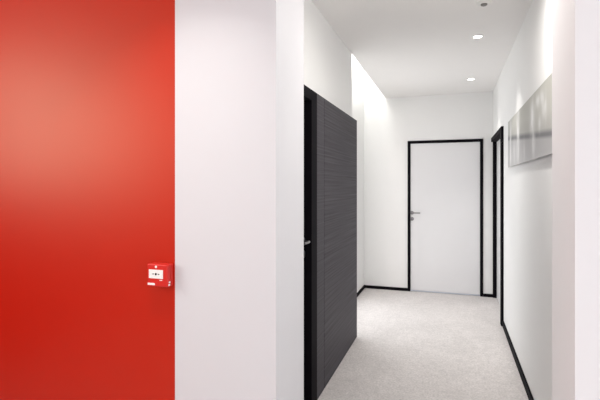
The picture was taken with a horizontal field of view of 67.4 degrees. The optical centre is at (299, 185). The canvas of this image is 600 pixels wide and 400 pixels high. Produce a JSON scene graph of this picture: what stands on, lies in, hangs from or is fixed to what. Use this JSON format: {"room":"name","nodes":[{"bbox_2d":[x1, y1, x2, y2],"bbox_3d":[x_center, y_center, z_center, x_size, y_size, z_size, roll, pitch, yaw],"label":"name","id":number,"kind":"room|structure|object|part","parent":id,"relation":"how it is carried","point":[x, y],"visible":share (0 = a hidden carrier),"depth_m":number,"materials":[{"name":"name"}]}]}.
{"room":"office corridor","nodes":[
{"label":"office corridor","id":0,"kind":"room"},
{"bbox_2d":[0,0,599,399],"bbox_3d":[0.127,0.117,1.941,6.200,2.727,0.360,0,0,19],"label":"wall","id":1,"kind":"structure","parent":0,"point":[87,87],"depth_m":2.00,"materials":[{"name":"red paint"}]},
{"bbox_2d":[148,262,172,286],"bbox_3d":[-0.613,0.391,1.975,0.106,0.098,0.048,0,0,19],"label":"fire alarm","id":2,"kind":"object","parent":1,"relation":"attached to","point":[159,274],"visible":1,"depth_m":1.95,"materials":[{"name":"red plastic"}]},
{"bbox_3d":[-0.627,0.385,1.956,0.072,0.038,0.002,0,0,19],"label":"plate","id":3,"kind":"part","parent":2,"relation":"part of","materials":[{"name":"white plastic"}]},
{"bbox_2d":[304,0,351,116],"bbox_3d":[-0.051,-0.170,3.313,0.426,3.300,2.126,0,0,19],"label":"wall","id":4,"kind":"structure","parent":0,"point":[327,60],"depth_m":3.36,"materials":[{"name":"white paint"}]},
{"bbox_2d":[304,85,356,399],"bbox_3d":[0.145,0.423,3.348,0.124,2.114,2.238,0,0,19],"label":"door","id":5,"kind":"structure","parent":4,"relation":"in","point":[310,97],"depth_m":3.35,"materials":[{"name":"black paint"}]},
{"bbox_3d":[0.328,0.421,3.743,0.018,2.110,1.374,0,0,19],"label":"door panel","id":6,"kind":"part","parent":5,"relation":"part of","materials":[{"name":"grey wood"}]},
{"bbox_2d":[352,54,363,291],"bbox_3d":[0.508,-0.170,5.449,0.120,3.300,2.279,0,0,19],"label":"wall","id":7,"kind":"structure","parent":0,"point":[357,70],"depth_m":6.18,"materials":[{"name":"white paint"}]},
{"bbox_2d":[357,285,364,296],"bbox_3d":[0.572,1.457,5.428,0.014,0.046,2.279,0,0,19],"label":"baseboard","id":8,"kind":"structure","parent":7,"relation":"attached to","point":[363,287],"depth_m":6.17,"materials":[{"name":"black paint"}]},
{"bbox_2d":[312,0,532,97],"bbox_3d":[0.112,-1.307,1.896,6.200,0.120,9.265,0,0,19],"label":"ceiling","id":9,"kind":"structure","parent":0,"point":[407,48],"depth_m":3.81,"materials":[{"name":"paint"}]},
{"bbox_2d":[472,35,482,38],"bbox_3d":[1.486,-1.244,3.762,0.090,0.006,0.090,0,0,19],"label":"recessed light","id":10,"kind":"object","parent":9,"relation":"in","point":[474,36],"visible":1,"depth_m":3.75,"materials":[{"name":"white"}]},
{"bbox_2d":[477,0,490,6],"bbox_3d":[1.252,-1.234,3.060,0.092,0.024,0.092,0,0,19],"label":"ceiling sensor","id":11,"kind":"object","parent":9,"relation":"attached to","point":[482,3],"visible":1,"depth_m":3.04,"materials":[{"name":"white plastic"}]},
{"bbox_2d":[318,288,528,399],"bbox_3d":[0.112,1.530,1.896,6.500,0.100,9.565,0,0,19],"label":"floor","id":12,"kind":"structure","parent":0,"point":[408,345],"depth_m":3.94,"materials":[{"name":"grey carpet"}]},
{"bbox_2d":[364,70,492,293],"bbox_3d":[1.775,-0.220,6.298,1.977,3.400,0.140,0,0,19],"label":"wall","id":13,"kind":"structure","parent":0,"point":[389,123],"depth_m":6.35,"materials":[{"name":"white paint"}]},
{"bbox_2d":[365,285,407,290],"bbox_3d":[1.224,1.459,6.403,0.599,0.042,0.014,0,0,19],"label":"baseboard","id":14,"kind":"structure","parent":13,"relation":"attached to","point":[366,286],"depth_m":6.39,"materials":[{"name":"black paint"}]},
{"bbox_2d":[408,139,482,296],"bbox_3d":[1.984,0.428,6.179,0.983,2.104,0.152,0,0,19],"label":"door","id":15,"kind":"structure","parent":13,"relation":"in","point":[445,177],"depth_m":6.15,"materials":[{"name":"white paint"}]},
{"bbox_2d":[483,293,492,296],"bbox_3d":[2.498,1.459,5.973,0.119,0.042,0.014,0,0,19],"label":"baseboard","id":16,"kind":"structure","parent":13,"relation":"attached to","point":[484,295],"depth_m":5.97,"materials":[{"name":"black paint"}]},
{"bbox_2d":[493,0,551,399],"bbox_3d":[1.919,0.057,3.851,0.140,2.847,4.405,0,0,19],"label":"wall","id":17,"kind":"structure","parent":0,"point":[527,185],"depth_m":3.16,"materials":[{"name":"white paint"}]},
{"bbox_2d":[491,126,503,325],"bbox_3d":[2.384,0.428,5.330,0.124,2.104,1.304,0,0,19],"label":"door","id":18,"kind":"structure","parent":17,"relation":"in","point":[497,139],"depth_m":5.58,"materials":[{"name":"black paint"}]},
{"bbox_2d":[502,321,533,399],"bbox_3d":[1.637,1.449,3.257,0.014,0.062,3.099,0,0,19],"label":"baseboard","id":19,"kind":"structure","parent":17,"relation":"attached to","point":[524,381],"depth_m":3.58,"materials":[{"name":"black paint"}]},
{"bbox_2d":[508,73,551,167],"bbox_3d":[1.606,-0.380,3.175,0.020,0.423,2.143,0,0,19],"label":"wall picture","id":20,"kind":"object","parent":17,"relation":"attached to","point":[530,128],"visible":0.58,"depth_m":2.89,"materials":[{"name":"silver metal"}]}
]}

